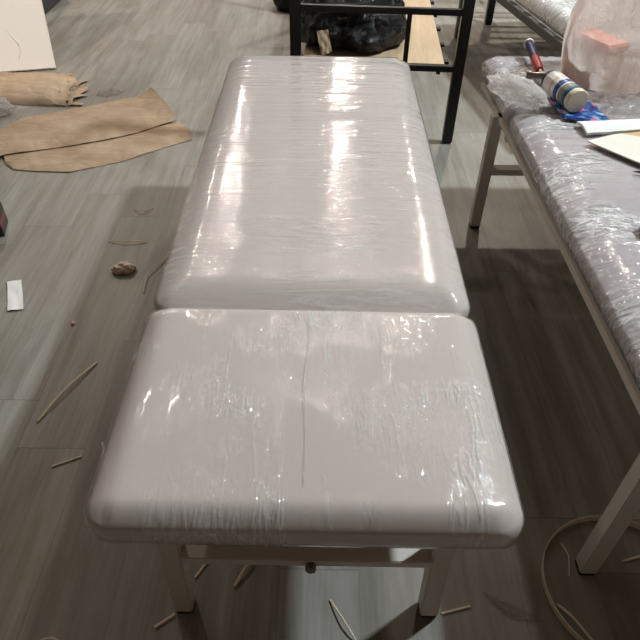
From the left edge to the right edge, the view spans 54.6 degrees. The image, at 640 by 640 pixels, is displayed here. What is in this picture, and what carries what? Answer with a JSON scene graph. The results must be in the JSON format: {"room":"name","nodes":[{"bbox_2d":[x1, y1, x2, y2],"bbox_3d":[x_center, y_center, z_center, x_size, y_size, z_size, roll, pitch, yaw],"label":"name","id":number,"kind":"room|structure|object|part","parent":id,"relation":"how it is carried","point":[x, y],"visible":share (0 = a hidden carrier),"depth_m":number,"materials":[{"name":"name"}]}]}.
{"room":"upholstery workshop","nodes":[
{"label":"upholstery workshop","id":0,"kind":"room"},
{"bbox_2d":[0,0,639,639],"bbox_3d":[0.557,-3.248,5.828,15.000,0.050,19.000,1,42,0],"label":"floor","id":1,"kind":"structure","parent":0,"point":[570,422],"depth_m":2.03,"materials":[{"name":"grey wood"}]},
{"bbox_2d":[0,202,7,236],"bbox_3d":[-1.368,-0.419,2.578,0.090,0.106,0.120,-9,43,-11],"label":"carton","id":2,"kind":"object","parent":1,"relation":"on","point":[3,218],"visible":1,"depth_m":2.58,"materials":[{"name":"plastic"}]},
{"bbox_2d":[0,97,17,115],"bbox_3d":[-1.802,-1.183,3.420,0.259,0.088,0.170,1,42,0],"label":"scrap","id":3,"kind":"object","parent":1,"relation":"on","point":[6,103],"visible":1,"depth_m":3.42,"materials":[{"name":"white paper"}]},
{"bbox_2d":[7,280,22,310],"bbox_3d":[-1.129,-0.092,2.297,0.054,0.007,0.183,-14,44,-15],"label":"paper slip","id":4,"kind":"object","parent":1,"relation":"on","point":[14,288],"visible":1,"depth_m":2.30,"materials":[{"name":"white paper"}]},
{"bbox_2d":[0,0,55,71],"bbox_3d":[-1.960,-2.004,3.729,0.500,0.879,0.405,-9,43,-11],"label":"panel","id":5,"kind":"object","parent":1,"relation":"on","point":[25,44],"visible":1,"depth_m":3.83,"materials":[{"name":"beige laminate"}]},
{"bbox_2d":[0,72,88,106],"bbox_3d":[-1.703,-1.387,3.642,0.722,0.090,0.413,1,42,0],"label":"paper bag","id":6,"kind":"object","parent":1,"relation":"on","point":[19,88],"visible":1,"depth_m":3.56,"materials":[{"name":"brown paper"}]},
{"bbox_2d":[42,0,59,13],"bbox_3d":[-2.522,-2.656,4.751,0.895,0.450,0.530,1,42,0],"label":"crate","id":7,"kind":"object","parent":1,"relation":"on","point":[47,4],"visible":0.29,"depth_m":4.78,"materials":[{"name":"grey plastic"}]},
{"bbox_2d":[52,456,81,466],"bbox_3d":[-0.721,0.402,1.765,0.082,0.003,0.006,-17,45,-19],"label":"strip","id":8,"kind":"object","parent":1,"relation":"on","point":[78,456],"visible":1,"depth_m":1.76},
{"bbox_2d":[37,362,97,421],"bbox_3d":[-0.797,0.218,1.958,0.014,0.014,0.272,18,45,17],"label":"strip","id":9,"kind":"object","parent":1,"relation":"on","point":[95,363],"visible":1,"depth_m":1.94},
{"bbox_2d":[3,122,191,172],"bbox_3d":[-1.101,-0.888,3.150,0.935,0.032,0.360,-18,46,-20],"label":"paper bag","id":10,"kind":"object","parent":1,"relation":"on","point":[67,159],"visible":0.83,"depth_m":3.11,"materials":[{"name":"brown paper"}]},
{"bbox_2d":[0,87,176,155],"bbox_3d":[-1.272,-1.062,3.307,0.925,0.050,0.463,-20,46,-22],"label":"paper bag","id":11,"kind":"object","parent":10,"relation":"on","point":[148,110],"visible":1,"depth_m":3.30,"materials":[{"name":"brown paper"}]},
{"bbox_2d":[111,261,135,274],"bbox_3d":[-0.764,-0.205,2.405,0.099,0.040,0.054,-7,43,-8],"label":"paper","id":12,"kind":"object","parent":1,"relation":"on","point":[121,267],"visible":1,"depth_m":2.39,"materials":[{"name":"brown paper"}]},
{"bbox_2d":[110,240,146,241],"bbox_3d":[-0.794,-0.325,2.553,0.161,0.013,0.015,1,42,0],"label":"strip","id":13,"kind":"object","parent":1,"relation":"on","point":[110,240],"visible":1,"depth_m":2.55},
{"bbox_2d":[143,256,166,292],"bbox_3d":[-0.646,-0.190,2.407,0.034,0.012,0.256,9,43,8],"label":"strip","id":14,"kind":"object","parent":1,"relation":"on","point":[166,256],"visible":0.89,"depth_m":2.38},
{"bbox_2d":[154,613,174,628],"bbox_3d":[-0.362,0.701,1.445,0.051,0.004,0.008,-25,49,-26],"label":"strip","id":15,"kind":"object","parent":1,"relation":"on","point":[173,614],"visible":1,"depth_m":1.44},
{"bbox_2d":[194,564,206,577],"bbox_3d":[-0.291,0.615,1.540,0.007,0.004,0.060,23,47,23],"label":"strip","id":16,"kind":"object","parent":1,"relation":"on","point":[204,565],"visible":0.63,"depth_m":1.53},
{"bbox_2d":[233,565,248,586],"bbox_3d":[-0.183,0.612,1.539,0.011,0.015,0.108,19,45,19],"label":"strip","id":17,"kind":"object","parent":1,"relation":"on","point":[245,566],"visible":0.45,"depth_m":1.52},
{"bbox_2d":[273,0,301,10],"bbox_3d":[-0.223,-2.552,4.877,0.272,0.186,0.287,21,46,21],"label":"trash bag","id":18,"kind":"object","parent":1,"relation":"on","point":[283,5],"visible":0.35,"depth_m":4.82,"materials":[{"name":"black plastic"}]},
{"bbox_2d":[84,55,524,617],"bbox_3d":[-0.025,-0.165,1.952,0.753,0.610,2.105,1,42,0],"label":"exam table","id":19,"kind":"object","parent":1,"relation":"on","point":[308,385],"visible":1,"depth_m":1.27,"materials":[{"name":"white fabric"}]},
{"bbox_3d":[-0.308,0.489,1.302,0.057,0.490,0.042,1,42,0],"label":"leg","id":20,"kind":"part","parent":19,"relation":"part of","materials":[{"name":"beige paint"}]},
{"bbox_2d":[86,308,522,548],"bbox_3d":[-0.023,0.169,1.203,0.732,0.085,0.544,1,42,0],"label":"seat cushion","id":21,"kind":"object","parent":19,"relation":"on","point":[295,427],"depth_m":1.10,"materials":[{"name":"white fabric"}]},
{"bbox_3d":[-0.019,0.507,1.274,0.023,0.023,0.019,1,42,0],"label":"knob","id":22,"kind":"part","parent":19,"relation":"part of","materials":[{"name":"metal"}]},
{"bbox_2d":[154,56,468,317],"bbox_3d":[-0.011,-0.537,1.977,0.732,0.085,1.564,1,42,0],"label":"backrest cushion","id":23,"kind":"object","parent":19,"relation":"on","point":[315,185],"depth_m":1.69,"materials":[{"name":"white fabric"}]},
{"bbox_3d":[0.251,0.499,1.302,0.057,0.490,0.042,1,42,0],"label":"leg","id":24,"kind":"part","parent":19,"relation":"part of","materials":[{"name":"beige paint"}]},
{"bbox_2d":[330,599,356,639],"bbox_3d":[0.055,0.701,1.446,0.006,0.012,0.119,-22,47,-23],"label":"strip","id":25,"kind":"object","parent":1,"relation":"on","point":[331,601],"visible":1,"depth_m":1.44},
{"bbox_2d":[289,0,475,143],"bbox_3d":[0.341,-2.038,3.609,0.840,1.150,2.000,3,42,2],"label":"frame","id":26,"kind":"object","parent":1,"relation":"on","point":[466,12],"visible":0.48,"depth_m":2.89,"materials":[{"name":"black metal"}]},
{"bbox_3d":[-0.116,-1.406,2.903,0.050,1.142,0.050,3,42,2],"label":"post","id":27,"kind":"part","parent":26,"relation":"part of","materials":[{"name":"black metal"}]},
{"bbox_2d":[303,0,443,64],"bbox_3d":[0.321,-1.899,3.738,0.695,0.009,1.890,3,42,2],"label":"shelf","id":28,"kind":"object","parent":26,"relation":"on","point":[424,44],"visible":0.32,"depth_m":3.18,"materials":[{"name":"beige wood"}]},
{"bbox_2d":[317,30,331,56],"bbox_3d":[0.022,-1.337,2.994,0.057,0.109,0.058,-19,46,-21],"label":"paper scrap","id":29,"kind":"object","parent":28,"relation":"on","point":[323,35],"visible":1,"depth_m":2.99,"materials":[{"name":"beige paper"}]},
{"bbox_2d":[301,0,406,52],"bbox_3d":[0.159,-1.610,3.147,0.608,0.357,0.552,1,42,0],"label":"trash bag","id":30,"kind":"object","parent":28,"relation":"on","point":[355,32],"visible":0.77,"depth_m":3.02,"materials":[{"name":"black plastic"}]},
{"bbox_3d":[0.279,-1.426,2.850,0.740,0.027,0.028,3,42,2],"label":"rail","id":31,"kind":"part","parent":26,"relation":"part of","materials":[{"name":"black metal"}]},
{"bbox_3d":[0.276,-1.238,3.022,0.740,0.027,0.028,3,42,2],"label":"rail","id":32,"kind":"part","parent":26,"relation":"part of","materials":[{"name":"black metal"}]},
{"bbox_3d":[0.673,-1.364,2.872,0.050,1.142,0.050,3,42,2],"label":"post","id":33,"kind":"part","parent":26,"relation":"part of","materials":[{"name":"black metal"}]},
{"bbox_2d":[441,605,470,614],"bbox_3d":[0.323,0.688,1.472,0.072,0.003,0.006,-9,43,-11],"label":"strip","id":34,"kind":"object","parent":1,"relation":"on","point":[467,606],"visible":1,"depth_m":1.47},
{"bbox_2d":[484,0,495,24],"bbox_3d":[1.688,-3.324,5.043,0.840,1.150,2.000,1,42,0],"label":"frame","id":35,"kind":"object","parent":1,"relation":"on","point":[489,14],"visible":0.47,"depth_m":4.63,"materials":[{"name":"black metal"}]},
{"bbox_2d":[454,0,576,53],"bbox_3d":[1.523,-1.716,3.708,0.905,0.572,1.840,-6,43,-7],"label":"bed","id":36,"kind":"object","parent":1,"relation":"on","point":[554,14],"visible":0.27,"depth_m":3.23,"materials":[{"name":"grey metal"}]},
{"bbox_3d":[0.993,-2.190,4.327,0.040,0.424,0.040,-6,43,-7],"label":"leg","id":37,"kind":"part","parent":36,"relation":"part of","materials":[{"name":"white paint"}]},
{"bbox_3d":[1.093,-1.793,3.545,0.030,0.045,1.840,-6,43,-7],"label":"rail","id":38,"kind":"part","parent":36,"relation":"part of","materials":[{"name":"grey paint"}]},
{"bbox_3d":[1.538,-1.887,3.554,0.872,0.098,1.832,-6,43,-7],"label":"mattress","id":39,"kind":"part","parent":36,"relation":"part of","materials":[{"name":"white plastic"}]},
{"bbox_2d":[469,55,639,575],"bbox_3d":[1.018,-0.182,1.991,0.742,0.611,2.065,1,42,0],"label":"exam table","id":40,"kind":"object","parent":1,"relation":"on","point":[587,194],"visible":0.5,"depth_m":1.73,"materials":[{"name":"grey fabric"}]},
{"bbox_3d":[0.668,-0.595,2.508,0.042,0.489,0.042,1,42,0],"label":"leg","id":41,"kind":"part","parent":40,"relation":"part of","materials":[{"name":"beige paint"}]},
{"bbox_2d":[486,72,550,109],"bbox_3d":[0.693,-0.815,2.173,0.130,0.071,0.279,-25,48,-25],"label":"plastic wrap","id":42,"kind":"object","parent":40,"relation":"on","point":[512,88],"visible":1,"depth_m":2.13,"materials":[{"name":"white"}]},
{"bbox_2d":[523,38,546,78],"bbox_3d":[0.836,-1.004,2.384,0.151,0.052,0.323,1,42,0],"label":"hammer","id":43,"kind":"object","parent":40,"relation":"on","point":[528,44],"visible":0.78,"depth_m":2.36,"materials":[{"name":"red plastic"}]},
{"bbox_3d":[0.684,-0.323,1.863,0.025,0.020,1.960,1,42,0],"label":"rail","id":44,"kind":"part","parent":40,"relation":"part of","materials":[{"name":"beige paint"}]},
{"bbox_2d":[482,57,639,123],"bbox_3d":[1.022,-0.891,2.385,0.712,0.085,0.524,1,42,0],"label":"seat cushion","id":45,"kind":"object","parent":40,"relation":"on","point":[518,66],"depth_m":2.25,"materials":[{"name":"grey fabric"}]},
{"bbox_2d":[510,114,639,387],"bbox_3d":[1.021,-0.198,1.625,0.712,0.085,1.544,1,42,0],"label":"seat cushion","id":46,"kind":"object","parent":40,"relation":"on","point":[591,192],"depth_m":1.70,"materials":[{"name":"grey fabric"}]},
{"bbox_2d":[549,96,609,120],"bbox_3d":[0.890,-0.741,2.143,0.160,0.013,0.285,1,42,0],"label":"packet","id":47,"kind":"object","parent":40,"relation":"on","point":[590,112],"visible":0.52,"depth_m":2.09,"materials":[{"name":"blue plastic"}]},
{"bbox_2d":[541,70,587,111],"bbox_3d":[0.838,-0.791,2.135,0.078,0.078,0.194,-8,43,-9],"label":"can","id":48,"kind":"object","parent":47,"relation":"on","point":[571,96],"visible":1,"depth_m":2.09,"materials":[{"name":"beige plastic"}]},
{"bbox_2d":[561,0,639,93],"bbox_3d":[1.125,-1.140,2.159,0.438,0.574,0.393,1,42,0],"label":"bag","id":49,"kind":"object","parent":40,"relation":"on","point":[601,46],"visible":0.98,"depth_m":2.15,"materials":[{"name":"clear plastic"}]},
{"bbox_2d":[576,119,639,135],"bbox_3d":[0.962,-0.632,2.018,0.232,0.018,0.085,-4,43,-6],"label":"folded paper","id":50,"kind":"object","parent":40,"relation":"on","point":[626,125],"visible":1,"depth_m":2.00,"materials":[{"name":"white paper"}]},
{"bbox_3d":[0.666,0.433,1.382,0.042,0.489,0.042,1,42,0],"label":"leg","id":51,"kind":"part","parent":40,"relation":"part of","materials":[{"name":"beige paint"}]},
{"bbox_2d":[587,133,639,163],"bbox_3d":[0.963,-0.513,1.887,0.288,0.007,0.212,16,44,15],"label":"card","id":52,"kind":"object","parent":40,"relation":"on","point":[626,146],"visible":1,"depth_m":1.92,"materials":[{"name":"white paper"}]},
{"bbox_2d":[619,132,639,135],"bbox_3d":[1.025,-0.578,1.971,0.130,0.003,0.115,1,42,0],"label":"cardboard piece","id":53,"kind":"object","parent":40,"relation":"on","point":[629,133],"visible":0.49,"depth_m":1.99,"materials":[{"name":"beige cardboard"}]},
{"bbox_2d":[560,543,569,575],"bbox_3d":[0.623,0.602,1.565,0.011,0.012,0.086,3,42,2],"label":"strip","id":54,"kind":"object","parent":1,"relation":"on","point":[560,543],"visible":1,"depth_m":1.55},
{"bbox_2d":[557,604,592,639],"bbox_3d":[0.598,0.706,1.450,0.008,0.014,0.104,-25,48,-25],"label":"strip","id":55,"kind":"object","parent":1,"relation":"on","point":[558,605],"visible":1,"depth_m":1.45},
{"bbox_2d":[541,515,639,639],"bbox_3d":[0.736,0.650,1.511,0.380,0.022,0.371,1,42,0],"label":"hoop","id":56,"kind":"object","parent":1,"relation":"on","point":[633,524],"visible":0.88,"depth_m":1.53},
{"bbox_2d":[622,555,639,561],"bbox_3d":[0.792,0.605,1.572,0.057,0.003,0.006,-9,43,-11],"label":"strip","id":57,"kind":"object","parent":1,"relation":"on","point":[635,557],"visible":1,"depth_m":1.57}
]}

